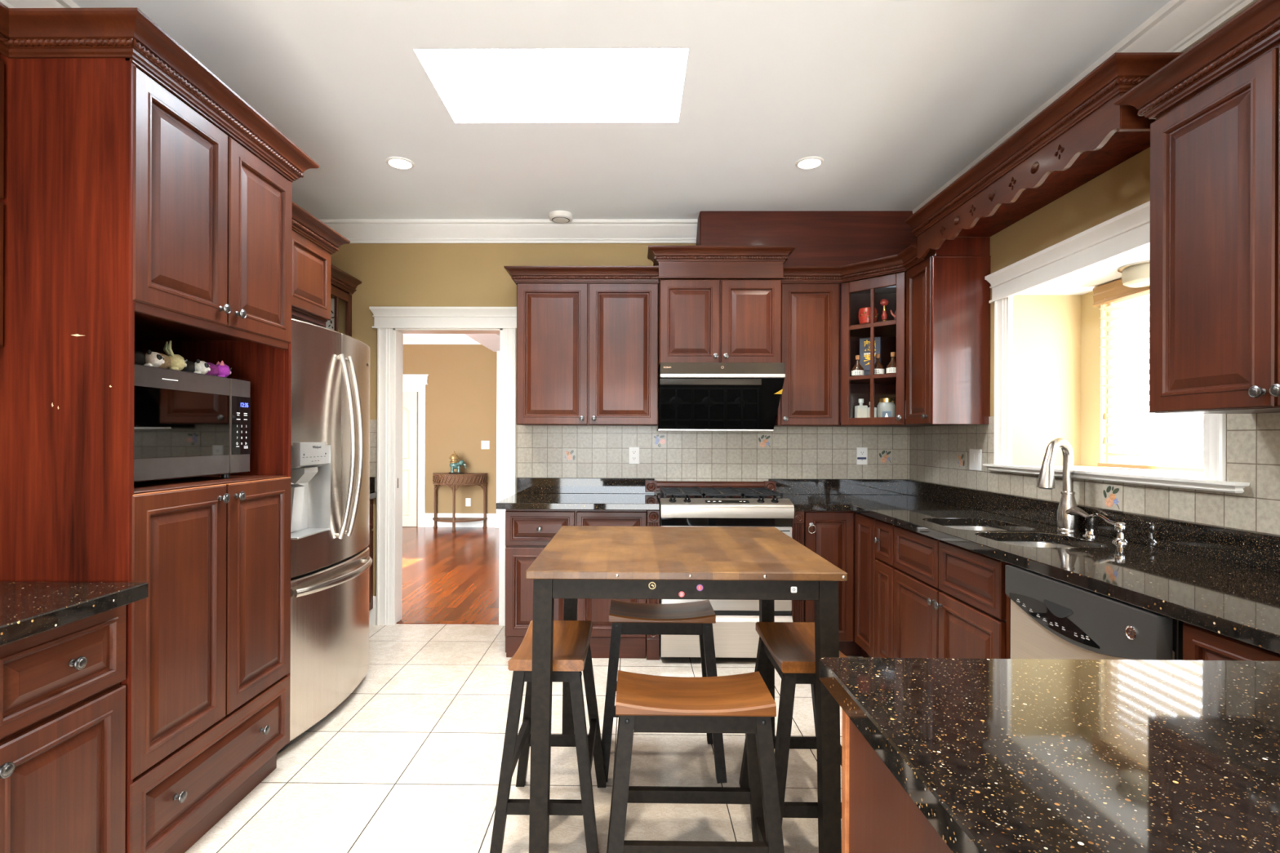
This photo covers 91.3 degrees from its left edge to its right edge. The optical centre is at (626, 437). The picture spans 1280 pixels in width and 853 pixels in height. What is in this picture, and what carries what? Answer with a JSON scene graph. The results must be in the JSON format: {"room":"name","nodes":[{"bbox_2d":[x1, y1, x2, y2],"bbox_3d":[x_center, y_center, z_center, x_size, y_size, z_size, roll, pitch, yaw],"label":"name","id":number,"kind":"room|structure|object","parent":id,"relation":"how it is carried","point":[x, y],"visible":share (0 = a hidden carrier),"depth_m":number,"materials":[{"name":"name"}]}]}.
{"room":"kitchen","nodes":[
{"label":"kitchen","id":0,"kind":"room"},
{"bbox_2d":[403,344,497,526],"bbox_3d":[-1.592,-0.090,8.950,6.000,2.735,0.100,0,0,1],"label":"wall","id":1,"kind":"structure","parent":0,"point":[461,386],"depth_m":8.91,"materials":[{"name":"paint"}]},
{"bbox_2d":[402,391,417,526],"bbox_3d":[-3.387,0.303,8.912,0.815,1.925,0.029,0,0,1],"label":"door","id":2,"kind":"structure","parent":1,"relation":"in","point":[410,398],"depth_m":8.90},
{"bbox_2d":[403,374,429,527],"bbox_3d":[-3.424,0.184,8.906,1.220,2.172,0.052,0,0,1],"label":"trim","id":3,"kind":"structure","parent":1,"relation":"attached to","point":[411,383],"depth_m":8.90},
{"bbox_2d":[403,333,480,344],"bbox_3d":[-1.539,-1.392,8.849,5.900,0.131,0.100,0,0,1],"label":"trim","id":4,"kind":"structure","parent":1,"relation":"attached to","point":[408,339],"depth_m":8.86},
{"bbox_2d":[425,513,495,527],"bbox_3d":[-2.345,1.177,8.901,1.035,0.195,0.016,0,0,1],"label":"baseboard","id":5,"kind":"structure","parent":1,"relation":"attached to","point":[491,521],"depth_m":8.89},
{"bbox_2d":[465,497,471,506],"bbox_3d":[-2.249,0.920,8.903,0.072,0.116,0.008,0,0,1],"label":"wall outlet","id":6,"kind":"object","parent":1,"relation":"attached to","point":[468,500],"visible":1,"depth_m":8.90,"materials":[{"name":"white plastic"}]},
{"bbox_2d":[481,440,489,448],"bbox_3d":[-2.004,0.103,8.900,0.116,0.116,0.010,0,0,1],"label":"light switch","id":7,"kind":"object","parent":1,"relation":"attached to","point":[485,444],"visible":1,"depth_m":8.90,"materials":[{"name":"white plastic"}]},
{"bbox_2d":[495,351,499,528],"bbox_3d":[-1.712,0.027,8.854,0.255,2.500,0.095,0,0,1],"label":"trim","id":8,"kind":"structure","parent":1,"relation":"attached to","point":[497,514],"depth_m":8.82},
{"bbox_2d":[330,243,696,595],"bbox_3d":[-0.168,-0.085,4.310,4.400,2.735,0.115,0,0,1],"label":"wall","id":9,"kind":"structure","parent":0,"point":[390,274],"depth_m":4.26,"materials":[{"name":"beige paint"}]},
{"bbox_2d":[0,0,697,243],"bbox_3d":[-0.935,-1.390,0.836,2.740,0.131,6.850,0,0,1],"label":"trim","id":10,"kind":"structure","parent":9,"relation":"attached to","point":[382,230],"depth_m":4.20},
{"bbox_2d":[368,595,376,625],"bbox_3d":[-1.728,1.179,4.263,0.050,0.195,0.016,0,0,1],"label":"baseboard","id":11,"kind":"structure","parent":9,"relation":"attached to","point":[372,613],"depth_m":4.25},
{"bbox_2d":[368,306,516,626],"bbox_3d":[-1.224,0.197,4.309,1.035,2.164,0.172,0,0,1],"label":"trim","id":12,"kind":"structure","parent":9,"relation":"attached to","point":[391,323],"depth_m":4.25,"materials":[{"name":"white wood"}]},
{"bbox_2d":[395,622,498,624],"bbox_3d":[-1.221,1.276,4.300,0.752,0.006,0.030,0,0,1],"label":"trim","id":13,"kind":"structure","parent":9,"relation":"attached to","point":[444,623],"depth_m":4.29,"materials":[{"name":"red wood"}]},
{"bbox_2d":[465,333,499,351],"bbox_3d":[-1.725,-1.341,6.646,0.380,0.235,4.510,0,0,1],"label":"ceiling","id":14,"kind":"structure","parent":9,"relation":"attached to","point":[491,341],"depth_m":7.83,"materials":[{"name":"white paint"}]},
{"bbox_2d":[562,448,577,462],"bbox_3d":[-0.384,0.121,4.246,0.099,0.099,0.008,0,0,1],"label":"decorative tile","id":15,"kind":"object","parent":9,"relation":"attached to","point":[569,455],"depth_m":4.24,"materials":[{"name":"beige ceramic"}]},
{"bbox_2d":[566,455,572,460],"bbox_3d":[-0.384,0.135,4.243,0.038,0.033,0.002,0,0,1],"label":"flower","id":16,"kind":"object","parent":15,"relation":"on","point":[568,457],"depth_m":4.24,"materials":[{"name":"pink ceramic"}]},
{"bbox_2d":[503,266,659,426],"bbox_3d":[-0.273,-0.570,4.051,0.963,0.979,0.395,0,0,1],"label":"upper cabinet","id":17,"kind":"object","parent":9,"relation":"attached to","point":[588,336],"visible":1,"depth_m":3.91,"materials":[{"name":"brown wood"}]},
{"bbox_2d":[628,446,639,463],"bbox_3d":[0.054,0.120,4.238,0.072,0.116,0.008,0,0,1],"label":"wall outlet","id":18,"kind":"object","parent":9,"relation":"attached to","point":[633,451],"visible":1,"depth_m":4.24,"materials":[{"name":"white plastic"}]},
{"bbox_2d":[369,419,909,495],"bbox_3d":[-0.178,0.137,4.249,4.183,0.510,0.007,0,0,1],"label":"backsplash","id":19,"kind":"structure","parent":9,"relation":"attached to","point":[602,451],"depth_m":4.24,"materials":[{"name":"tile"}]},
{"bbox_2d":[652,433,666,448],"bbox_3d":[0.226,0.022,4.238,0.099,0.099,0.008,0,0,1],"label":"tile","id":20,"kind":"object","parent":9,"relation":"attached to","point":[659,440],"depth_m":4.24,"materials":[{"name":"tile"}]},
{"bbox_2d":[647,245,796,370],"bbox_3d":[0.579,-0.801,3.990,0.889,0.703,0.487,0,0,1],"label":"upper cabinet","id":21,"kind":"object","parent":9,"relation":"attached to","point":[717,304],"visible":0.98,"depth_m":3.81,"materials":[{"name":"brown wood"}]},
{"bbox_2d":[657,362,785,431],"bbox_3d":[0.576,-0.245,3.966,0.742,0.404,0.525,0,0,1],"label":"range hood","id":22,"kind":"object","parent":21,"relation":"attached to","point":[726,397],"visible":1,"depth_m":3.82,"materials":[{"name":"black glass"}]},
{"bbox_2d":[757,434,772,448],"bbox_3d":[0.938,0.025,4.230,0.099,0.099,0.008,0,0,1],"label":"tile","id":23,"kind":"object","parent":9,"relation":"attached to","point":[764,441],"depth_m":4.23,"materials":[{"name":"tile"}]},
{"bbox_2d":[696,210,916,266],"bbox_3d":[1.198,-1.230,4.111,1.448,0.434,0.249,0,0,1],"label":"soffit","id":24,"kind":"object","parent":9,"relation":"attached to","point":[820,237],"visible":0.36,"depth_m":3.99,"materials":[{"name":"brown wood"}]},
{"bbox_2d":[773,282,839,426],"bbox_3d":[1.146,-0.544,4.048,0.385,0.938,0.368,0,0,1],"label":"upper cabinet","id":25,"kind":"object","parent":9,"relation":"attached to","point":[810,311],"visible":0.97,"depth_m":3.89,"materials":[{"name":"brown wood"}]},
{"bbox_2d":[856,447,867,464],"bbox_3d":[1.593,0.124,4.217,0.072,0.116,0.014,0,0,1],"label":"wall outlet","id":26,"kind":"object","parent":9,"relation":"attached to","point":[861,452],"visible":1,"depth_m":4.22,"materials":[{"name":"white plastic"}]},
{"bbox_2d":[877,449,893,464],"bbox_3d":[1.750,0.129,4.220,0.099,0.099,0.008,0,0,1],"label":"tile","id":27,"kind":"object","parent":9,"relation":"attached to","point":[884,456],"depth_m":4.22,"materials":[{"name":"beige ceramic"}]},
{"bbox_2d":[827,270,943,426],"bbox_3d":[1.623,-0.542,3.910,0.568,0.938,0.618,0,0,1],"label":"display cabinet","id":28,"kind":"object","parent":9,"relation":"attached to","point":[859,392],"visible":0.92,"depth_m":3.86,"materials":[{"name":"brown wood"}]},
{"bbox_2d":[781,244,924,282],"bbox_3d":[1.345,-1.010,3.727,0.832,0.086,0.277,0,0,36],"label":"crown molding","id":29,"kind":"structure","parent":28,"relation":"attached to","point":[907,259],"depth_m":3.80,"materials":[{"name":"brown wood"}]},
{"bbox_2d":[851,355,864,376],"bbox_3d":[1.436,-0.445,3.873,0.075,0.129,0.076,0,0,18],"label":"bottle","id":30,"kind":"object","parent":28,"relation":"on","point":[857,370],"visible":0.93,"depth_m":3.85,"materials":[{"name":"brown glass"}]},
{"bbox_2d":[855,409,866,417],"bbox_3d":[1.449,-0.177,3.853,0.064,0.128,0.050,0,0,1],"label":"perfume bottle","id":31,"kind":"object","parent":28,"relation":"in","point":[859,413],"visible":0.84,"depth_m":3.83,"materials":[{"name":"glass"}]},
{"bbox_2d":[857,306,878,324],"bbox_3d":[1.505,-0.748,3.878,0.121,0.104,0.120,0,0,1],"label":"pot","id":32,"kind":"object","parent":28,"relation":"on","point":[864,315],"visible":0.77,"depth_m":3.84,"materials":[{"name":"red ceramic"}]},
{"bbox_2d":[859,337,881,375],"bbox_3d":[1.539,-0.503,3.936,0.124,0.245,0.071,0,0,26],"label":"box","id":33,"kind":"object","parent":28,"relation":"on","point":[864,343],"visible":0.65,"depth_m":3.91,"materials":[{"name":"blue cardboard"}]},
{"bbox_2d":[866,410,875,417],"bbox_3d":[1.502,-0.167,3.827,0.054,0.109,0.042,0,0,1],"label":"perfume bottle","id":34,"kind":"object","parent":28,"relation":"in","point":[868,411],"visible":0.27,"depth_m":3.81,"materials":[{"name":"glass"}]},
{"bbox_2d":[849,319,896,337],"bbox_3d":[1.629,-0.687,3.920,0.558,0.016,0.598,0,0,1],"label":"shelf","id":35,"kind":"object","parent":28,"relation":"attached to","point":[888,331],"depth_m":4.01,"materials":[{"name":"brown wood"}]},
{"bbox_2d":[849,372,906,383],"bbox_3d":[1.627,-0.371,3.920,0.558,0.016,0.598,0,0,1],"label":"shelf","id":36,"kind":"object","parent":28,"relation":"attached to","point":[891,380],"depth_m":3.99,"materials":[{"name":"brown wood"}]},
{"bbox_2d":[874,353,884,374],"bbox_3d":[1.530,-0.445,3.796,0.075,0.129,0.076,0,0,29],"label":"bottle","id":37,"kind":"object","parent":28,"relation":"on","point":[879,369],"visible":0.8,"depth_m":3.77,"materials":[{"name":"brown glass"}]},
{"bbox_2d":[880,298,888,321],"bbox_3d":[1.577,-0.771,3.816,0.044,0.150,0.044,0,0,-44],"label":"figurine","id":38,"kind":"object","parent":28,"relation":"on","point":[883,302],"visible":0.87,"depth_m":3.81,"materials":[{"name":"red metal"}]},
{"bbox_2d":[877,398,894,417],"bbox_3d":[1.587,-0.176,3.811,0.104,0.128,0.104,0,0,1],"label":"storage jar","id":39,"kind":"object","parent":28,"relation":"in","point":[879,400],"visible":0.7,"depth_m":3.78,"materials":[{"name":"gold metal"}]},
{"bbox_2d":[882,411,891,417],"bbox_3d":[1.553,-0.135,3.726,0.003,0.045,0.052,0,0,-44],"label":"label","id":40,"kind":"object","parent":39,"relation":"attached to","point":[885,414],"visible":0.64,"depth_m":3.72,"materials":[{"name":"blue paper"}]},
{"bbox_2d":[886,351,896,373],"bbox_3d":[1.591,-0.445,3.726,0.075,0.129,0.076,0,0,29],"label":"bottle","id":41,"kind":"object","parent":28,"relation":"on","point":[891,366],"visible":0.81,"depth_m":3.71,"materials":[{"name":"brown glass"}]},
{"bbox_2d":[889,310,896,319],"bbox_3d":[1.653,-0.746,3.785,0.090,0.100,0.072,0,0,33],"label":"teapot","id":42,"kind":"object","parent":28,"relation":"on","point":[891,313],"visible":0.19,"depth_m":3.78,"materials":[{"name":"red ceramic"}]},
{"bbox_2d":[185,526,863,852],"bbox_3d":[-1.327,1.303,3.206,6.680,0.050,11.580,0,0,1],"label":"floor","id":43,"kind":"structure","parent":0,"point":[410,761],"depth_m":2.50,"materials":[{"name":"tile"}]},
{"bbox_2d":[0,604,125,852],"bbox_3d":[-1.612,0.845,1.454,0.668,0.864,0.370,0,0,1],"label":"base cabinet","id":44,"kind":"object","parent":43,"relation":"on","point":[63,698],"visible":0.99,"depth_m":1.46,"materials":[{"name":"brown wood"}]},
{"bbox_2d":[0,7,319,852],"bbox_3d":[-1.590,0.097,2.033,0.722,2.361,0.912,0,0,1],"label":"pantry cabinet","id":45,"kind":"object","parent":43,"relation":"on","point":[147,204],"visible":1,"depth_m":1.73,"materials":[{"name":"brown wood"}]},
{"bbox_2d":[133,364,250,482],"bbox_3d":[-1.595,-0.033,2.027,0.402,0.355,0.585,0,0,1],"label":"microwave","id":46,"kind":"object","parent":45,"relation":"on","point":[187,424],"visible":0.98,"depth_m":1.99,"materials":[{"name":"silver metal"}]},
{"bbox_2d":[134,350,164,367],"bbox_3d":[-1.462,-0.237,1.880,0.118,0.052,0.057,0,0,-28],"label":"plush panda","id":47,"kind":"object","parent":46,"relation":"on","point":[151,358],"visible":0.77,"depth_m":1.87,"materials":[{"name":"fabric"}]},
{"bbox_2d":[145,340,186,370],"bbox_3d":[-1.458,-0.259,1.966,0.063,0.095,0.131,0,0,36],"label":"plush bunny","id":48,"kind":"object","parent":46,"relation":"on","point":[173,362],"visible":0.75,"depth_m":1.97,"materials":[{"name":"fabric"}]},
{"bbox_2d":[181,359,210,374],"bbox_3d":[-1.458,-0.236,2.090,0.114,0.051,0.055,0,0,-31],"label":"plush panda","id":49,"kind":"object","parent":46,"relation":"on","point":[199,366],"visible":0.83,"depth_m":2.08,"materials":[{"name":"fabric"}]},
{"bbox_2d":[204,360,231,377],"bbox_3d":[-1.455,-0.242,2.193,0.060,0.062,0.124,0,0,36],"label":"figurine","id":50,"kind":"object","parent":46,"relation":"on","point":[222,370],"visible":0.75,"depth_m":2.20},
{"bbox_2d":[289,318,372,741],"bbox_3d":[-1.737,0.397,2.883,1.020,1.760,0.894,0,0,1],"label":"refrigerator","id":51,"kind":"object","parent":43,"relation":"on","point":[331,562],"visible":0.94,"depth_m":2.78,"materials":[{"name":"metal"}]},
{"bbox_2d":[367,498,373,610],"bbox_3d":[-1.984,0.843,3.826,0.568,0.866,0.885,0,0,1],"label":"base cabinet","id":52,"kind":"object","parent":43,"relation":"on","point":[371,544],"visible":0.04,"depth_m":4.22,"materials":[{"name":"brown wood"}]},
{"bbox_2d":[369,476,377,499],"bbox_3d":[-1.984,0.337,3.825,0.573,0.139,0.882,0,0,1],"label":"countertop","id":53,"kind":"structure","parent":52,"relation":"on","point":[373,494],"depth_m":4.25,"materials":[{"name":"black stone"}]},
{"bbox_2d":[432,472,487,531],"bbox_3d":[-2.357,0.888,8.716,0.770,0.772,0.363,0,0,1],"label":"console table","id":54,"kind":"object","parent":43,"relation":"on","point":[438,478],"visible":1,"depth_m":8.63,"materials":[{"name":"brown wood"}]},
{"bbox_2d":[448,451,466,474],"bbox_3d":[-2.353,0.344,8.724,0.250,0.316,0.154,0,0,-19],"label":"elephant figurine","id":55,"kind":"object","parent":54,"relation":"on","point":[454,464],"visible":0.99,"depth_m":8.67,"materials":[{"name":"ceramic"}]},
{"bbox_2d":[434,517,483,520],"bbox_3d":[-2.358,1.146,8.728,0.734,0.020,0.338,0,0,1],"label":"shelf","id":56,"kind":"object","parent":54,"relation":"attached to","point":[435,518],"depth_m":8.71,"materials":[{"name":"brown wood"}]},
{"bbox_2d":[489,620,606,852],"bbox_3d":[-0.241,0.978,2.088,0.331,0.615,0.480,0,0,1],"label":"bar stool","id":57,"kind":"object","parent":43,"relation":"on","point":[571,651],"visible":0.83,"depth_m":1.89,"materials":[{"name":"black paint"}]},
{"bbox_2d":[505,509,646,658],"bbox_3d":[-0.290,0.849,3.920,0.822,0.866,0.648,0,0,1],"label":"base cabinet","id":58,"kind":"object","parent":43,"relation":"on","point":[528,532],"visible":0.29,"depth_m":3.63,"materials":[{"name":"brown wood"}]},
{"bbox_2d":[496,477,659,510],"bbox_3d":[-0.275,0.344,3.917,0.942,0.139,0.657,0,0,1],"label":"countertop","id":59,"kind":"structure","parent":58,"relation":"on","point":[532,493],"depth_m":4.06,"materials":[{"name":"black stone"}]},
{"bbox_2d":[646,510,659,660],"bbox_3d":[0.157,0.850,3.631,0.074,0.868,0.059,0,0,1],"label":"pilaster","id":60,"kind":"object","parent":43,"relation":"on","point":[653,516],"visible":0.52,"depth_m":3.61,"materials":[{"name":"brown wood"}]},
{"bbox_2d":[601,599,727,783],"bbox_3d":[0.138,0.979,2.489,0.480,0.615,0.331,0,0,1],"label":"bar stool","id":61,"kind":"object","parent":43,"relation":"on","point":[694,618],"visible":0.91,"depth_m":2.38,"materials":[{"name":"black paint"}]},
{"bbox_2d":[525,525,847,852],"bbox_3d":[0.173,0.832,2.215,0.909,0.906,0.911,0,0,1],"label":"pub table","id":62,"kind":"object","parent":43,"relation":"on","point":[766,565],"visible":0.99,"depth_m":1.79,"materials":[{"name":"brown wood"}]},
{"bbox_2d":[606,670,784,852],"bbox_3d":[0.177,0.979,1.693,0.480,0.615,0.331,0,0,1],"label":"bar stool","id":63,"kind":"object","parent":43,"relation":"on","point":[740,704],"visible":1,"depth_m":1.60,"materials":[{"name":"black paint"}]},
{"bbox_2d":[644,480,794,657],"bbox_3d":[0.561,0.772,3.844,0.876,0.965,0.746,0,0,1],"label":"gas range","id":64,"kind":"object","parent":43,"relation":"on","point":[735,635],"depth_m":3.54,"materials":[{"name":"silver metal"}]},
{"bbox_2d":[657,493,780,502],"bbox_3d":[0.577,0.379,3.906,0.748,0.016,0.565,0,0,1],"label":"cooktop","id":65,"kind":"object","parent":64,"relation":"in","point":[660,496],"depth_m":3.77,"materials":[{"name":"black metal"}]},
{"bbox_2d":[739,622,848,825],"bbox_3d":[0.583,0.981,2.078,0.331,0.615,0.480,0,0,1],"label":"bar stool","id":66,"kind":"object","parent":43,"relation":"on","point":[789,646],"visible":0.48,"depth_m":1.96,"materials":[{"name":"black paint"}]},
{"bbox_2d":[791,511,804,622],"bbox_3d":[0.989,0.853,3.621,0.074,0.868,0.059,0,0,1],"label":"pilaster","id":67,"kind":"object","parent":43,"relation":"on","point":[797,606],"visible":0.41,"depth_m":3.60,"materials":[{"name":"brown wood"}]},
{"bbox_2d":[804,511,878,657],"bbox_3d":[1.469,0.855,3.763,0.866,0.866,0.920,0,0,1],"label":"base cabinet","id":68,"kind":"object","parent":43,"relation":"on","point":[845,539],"visible":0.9,"depth_m":3.60,"materials":[{"name":"brown wood"}]},
{"bbox_2d":[768,479,1279,653],"bbox_3d":[1.404,0.350,1.804,0.957,0.139,4.842,0,0,1],"label":"countertop","id":69,"kind":"structure","parent":68,"relation":"on","point":[1225,581],"depth_m":2.07,"materials":[{"name":"black stone"}]},
{"bbox_2d":[944,525,1077,547],"bbox_3d":[1.555,0.507,2.584,0.372,0.171,0.829,0,0,1],"label":"sink","id":70,"kind":"object","parent":69,"relation":"in","point":[1028,544],"visible":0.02,"depth_m":2.54,"materials":[{"name":"metal"}]},
{"bbox_2d":[1035,438,1093,531],"bbox_3d":[1.775,0.193,2.561,0.190,0.383,0.174,0,0,19],"label":"kitchen faucet","id":71,"kind":"object","parent":69,"relation":"on","point":[1068,513],"visible":1,"depth_m":2.56,"materials":[{"name":"silver metal"}]},
{"bbox_2d":[1082,528,1097,537],"bbox_3d":[1.814,0.370,2.441,0.048,0.029,0.048,0,0,1],"label":"switch","id":72,"kind":"object","parent":69,"relation":"on","point":[1090,532],"visible":1,"depth_m":2.43,"materials":[{"name":"silver metal"}]},
{"bbox_2d":[1092,513,1130,543],"bbox_3d":[1.817,0.337,2.337,0.054,0.095,0.142,0,0,1],"label":"soap dispenser","id":73,"kind":"object","parent":69,"relation":"on","point":[1121,528],"visible":1,"depth_m":2.28,"materials":[{"name":"silver metal"}]},
{"bbox_2d":[873,519,897,657],"bbox_3d":[1.589,0.856,3.182,0.612,0.866,0.234,0,0,1],"label":"base cabinet","id":74,"kind":"object","parent":43,"relation":"on","point":[883,540],"visible":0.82,"depth_m":3.18,"materials":[{"name":"brown wood"}]},
{"bbox_2d":[841,709,952,852],"bbox_3d":[0.795,0.853,0.265,0.890,0.865,1.550,0,0,1],"label":"base cabinet","id":75,"kind":"object","parent":43,"relation":"on","point":[878,815],"visible":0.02,"depth_m":0.92,"materials":[{"name":"brown wood"}]},
{"bbox_2d":[819,657,1279,852],"bbox_3d":[0.786,0.401,0.234,0.926,0.040,1.686,0,0,1],"label":"countertop","id":76,"kind":"structure","parent":75,"relation":"on","point":[997,755],"depth_m":0.77,"materials":[{"name":"black stone"}]},
{"bbox_2d":[893,525,1012,658],"bbox_3d":[1.582,0.856,2.605,0.612,0.866,0.917,0,0,1],"label":"base cabinet","id":77,"kind":"object","parent":43,"relation":"on","point":[950,601],"visible":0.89,"depth_m":2.55,"materials":[{"name":"brown wood"}]},
{"bbox_2d":[1004,564,1183,660],"bbox_3d":[1.561,0.858,1.786,0.600,0.862,0.614,0,0,1],"label":"dishwasher","id":78,"kind":"object","parent":43,"relation":"on","point":[1051,618],"visible":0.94,"depth_m":1.76,"materials":[{"name":"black metal"}]},
{"bbox_2d":[1182,622,1279,661],"bbox_3d":[1.564,0.856,1.125,0.612,0.866,0.688,0,0,1],"label":"base cabinet","id":79,"kind":"object","parent":43,"relation":"on","point":[1199,643],"visible":0.14,"depth_m":1.37,"materials":[{"name":"brown wood"}]},
{"bbox_3d":[-1.632,0.792,0.819,0.643,0.759,0.898,0,0,1],"label":"base cabinet","id":80,"kind":"object","parent":43,"relation":"on","visible":0},
{"bbox_2d":[0,581,148,646],"bbox_3d":[-1.607,0.392,0.569,0.725,0.040,2.100,0,0,1],"label":"countertop","id":81,"kind":"structure","parent":80,"relation":"on","point":[27,609],"depth_m":1.44,"materials":[{"name":"black stone"}]},
{"bbox_2d":[71,0,1170,219],"bbox_3d":[-0.203,-1.588,0.888,4.400,0.270,6.970,0,0,1],"label":"ceiling","id":82,"kind":"structure","parent":0,"point":[895,99],"depth_m":2.72,"materials":[{"name":"white paint"}]},
{"bbox_2d":[385,156,414,169],"bbox_3d":[-1.196,-1.452,3.310,0.144,0.008,0.144,0,0,1],"label":"recessed light","id":83,"kind":"object","parent":82,"relation":"in","point":[398,162],"visible":1,"depth_m":3.30,"materials":[{"name":"white"}]},
{"bbox_2d":[548,210,573,223],"bbox_3d":[-0.426,-1.432,4.075,0.156,0.043,0.156,0,0,1],"label":"smoke detector","id":84,"kind":"object","parent":82,"relation":"attached to","point":[556,216],"visible":1,"depth_m":4.03,"materials":[{"name":"white plastic"}]},
{"bbox_2d":[446,48,680,68],"bbox_3d":[-0.277,-1.710,2.609,1.070,0.015,0.585,0,0,1],"label":"window","id":85,"kind":"structure","parent":82,"relation":"attached to","point":[464,58],"depth_m":2.81,"materials":[{"name":"white"}]},
{"bbox_2d":[795,155,823,168],"bbox_3d":[0.965,-1.444,3.289,0.144,0.008,0.144,0,0,1],"label":"recessed light","id":86,"kind":"object","parent":82,"relation":"in","point":[807,162],"visible":1,"depth_m":3.29,"materials":[{"name":"white"}]},
{"bbox_2d":[1017,244,1150,294],"bbox_3d":[2.125,-0.734,2.570,0.418,0.050,1.070,0,0,1],"label":"ceiling","id":87,"kind":"structure","parent":0,"point":[1083,282],"depth_m":2.78,"materials":[{"name":"white paint"}]},
{"bbox_2d":[1117,260,1149,287],"bbox_3d":[2.148,-0.670,2.574,0.196,0.078,0.196,0,0,1],"label":"ceiling lamp","id":88,"kind":"object","parent":87,"relation":"attached to","point":[1136,274],"visible":0.54,"depth_m":2.55,"materials":[{"name":"white glass"}]},
{"bbox_2d":[990,0,1257,544],"bbox_3d":[2.095,-0.077,0.800,0.430,2.735,6.850,0,0,1],"label":"wall","id":89,"kind":"structure","parent":0,"point":[1056,341],"depth_m":3.10,"materials":[{"name":"beige paint"}]},
{"bbox_2d":[906,236,991,425],"bbox_3d":[1.747,-0.563,3.442,0.332,0.985,0.330,0,0,1],"label":"upper cabinet","id":90,"kind":"object","parent":89,"relation":"attached to","point":[948,293],"visible":0.96,"depth_m":3.28,"materials":[{"name":"brown wood"}]},
{"bbox_2d":[956,451,966,469],"bbox_3d":[1.903,0.130,3.546,0.008,0.099,0.099,0,0,1],"label":"tile","id":91,"kind":"object","parent":89,"relation":"attached to","point":[961,456],"depth_m":3.54,"materials":[{"name":"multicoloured ceramic"}]},
{"bbox_2d":[968,448,982,471],"bbox_3d":[1.899,0.120,3.398,0.010,0.116,0.116,0,0,1],"label":"light switch","id":92,"kind":"object","parent":89,"relation":"attached to","point":[975,455],"visible":1,"depth_m":3.39,"materials":[{"name":"white plastic"}]},
{"bbox_2d":[904,52,1183,257],"bbox_3d":[1.700,-1.067,2.641,0.403,0.212,1.478,0,0,1],"label":"window valance","id":93,"kind":"object","parent":89,"relation":"attached to","point":[1082,135],"visible":0.88,"depth_m":2.38,"materials":[{"name":"brown wood"}]},
{"bbox_2d":[912,0,1257,213],"bbox_3d":[1.833,-1.380,0.678,0.100,0.131,6.600,0,0,1],"label":"trim","id":94,"kind":"structure","parent":89,"relation":"attached to","point":[1178,25],"depth_m":2.12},
{"bbox_2d":[909,413,1279,535],"bbox_3d":[1.877,0.145,0.953,0.007,0.510,6.550,0,0,1],"label":"backsplash","id":95,"kind":"structure","parent":89,"relation":"attached to","point":[1253,440],"depth_m":2.18,"materials":[{"name":"tile"}]},
{"bbox_2d":[984,200,1226,480],"bbox_3d":[1.887,-0.351,2.585,0.054,0.978,1.345,0,0,1],"label":"trim","id":96,"kind":"structure","parent":89,"relation":"attached to","point":[1126,233],"depth_m":2.72,"materials":[{"name":"wood"}]},
{"bbox_2d":[1102,483,1123,511],"bbox_3d":[1.889,0.231,2.428,0.008,0.099,0.099,0,0,1],"label":"tile","id":97,"kind":"object","parent":89,"relation":"attached to","point":[1112,495],"depth_m":2.42,"materials":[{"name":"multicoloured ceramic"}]},
{"bbox_2d":[982,463,1249,493],"bbox_3d":[2.057,0.154,2.570,0.417,0.034,1.367,0,0,1],"label":"window sill","id":98,"kind":"structure","parent":89,"relation":"attached to","point":[1195,481],"depth_m":2.36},
{"bbox_2d":[1107,291,1203,472],"bbox_3d":[2.296,-0.255,2.518,0.040,0.788,0.890,0,0,1],"label":"window","id":99,"kind":"structure","parent":89,"relation":"in","point":[1110,411],"depth_m":2.94,"materials":[{"name":"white glass"}]},
{"bbox_2d":[1092,278,1203,472],"bbox_3d":[2.213,-0.285,2.510,0.067,0.837,0.840,0,0,1],"label":"window blind","id":100,"kind":"object","parent":99,"relation":"attached to","point":[1114,291],"visible":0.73,"depth_m":2.75,"materials":[{"name":"white wood"}]},
{"bbox_2d":[1113,0,1279,413],"bbox_3d":[1.698,-0.563,1.273,0.360,0.980,1.367,0,0,1],"label":"upper cabinet","id":101,"kind":"object","parent":89,"relation":"attached to","point":[1215,258],"visible":1,"depth_m":1.67,"materials":[{"name":"brown wood"}]},
{"bbox_3d":[-2.190,-0.093,0.851,0.440,2.735,6.850,0,0,1],"label":"wall","id":102,"kind":"structure","parent":0,"visible":0},
{"bbox_2d":[0,2,10,346],"bbox_3d":[-1.763,-0.659,1.091,0.397,0.851,1.100,0,0,1],"label":"upper cabinet","id":103,"kind":"object","parent":102,"relation":"attached to","point":[4,11],"visible":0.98,"depth_m":1.62,"materials":[{"name":"brown wood"}]},
{"bbox_2d":[291,201,350,326],"bbox_3d":[-1.882,-0.819,2.893,0.797,0.469,0.917,0,0,1],"label":"upper cabinet","id":104,"kind":"object","parent":102,"relation":"attached to","point":[313,242],"visible":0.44,"depth_m":3.06,"materials":[{"name":"brown wood"}]},
{"bbox_2d":[305,263,361,337],"bbox_3d":[-2.033,-0.576,3.858,0.447,0.979,0.826,0,0,1],"label":"display cabinet","id":105,"kind":"object","parent":102,"relation":"attached to","point":[342,283],"visible":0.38,"depth_m":4.16,"materials":[{"name":"brown wood"}]},
{"bbox_2d":[325,298,334,330],"bbox_3d":[-1.938,-0.774,4.098,0.076,0.275,0.031,0,0,-25],"label":"gift box","id":106,"kind":"object","parent":105,"relation":"on","point":[329,324],"visible":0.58,"depth_m":4.09,"materials":[{"name":"white cardboard"}]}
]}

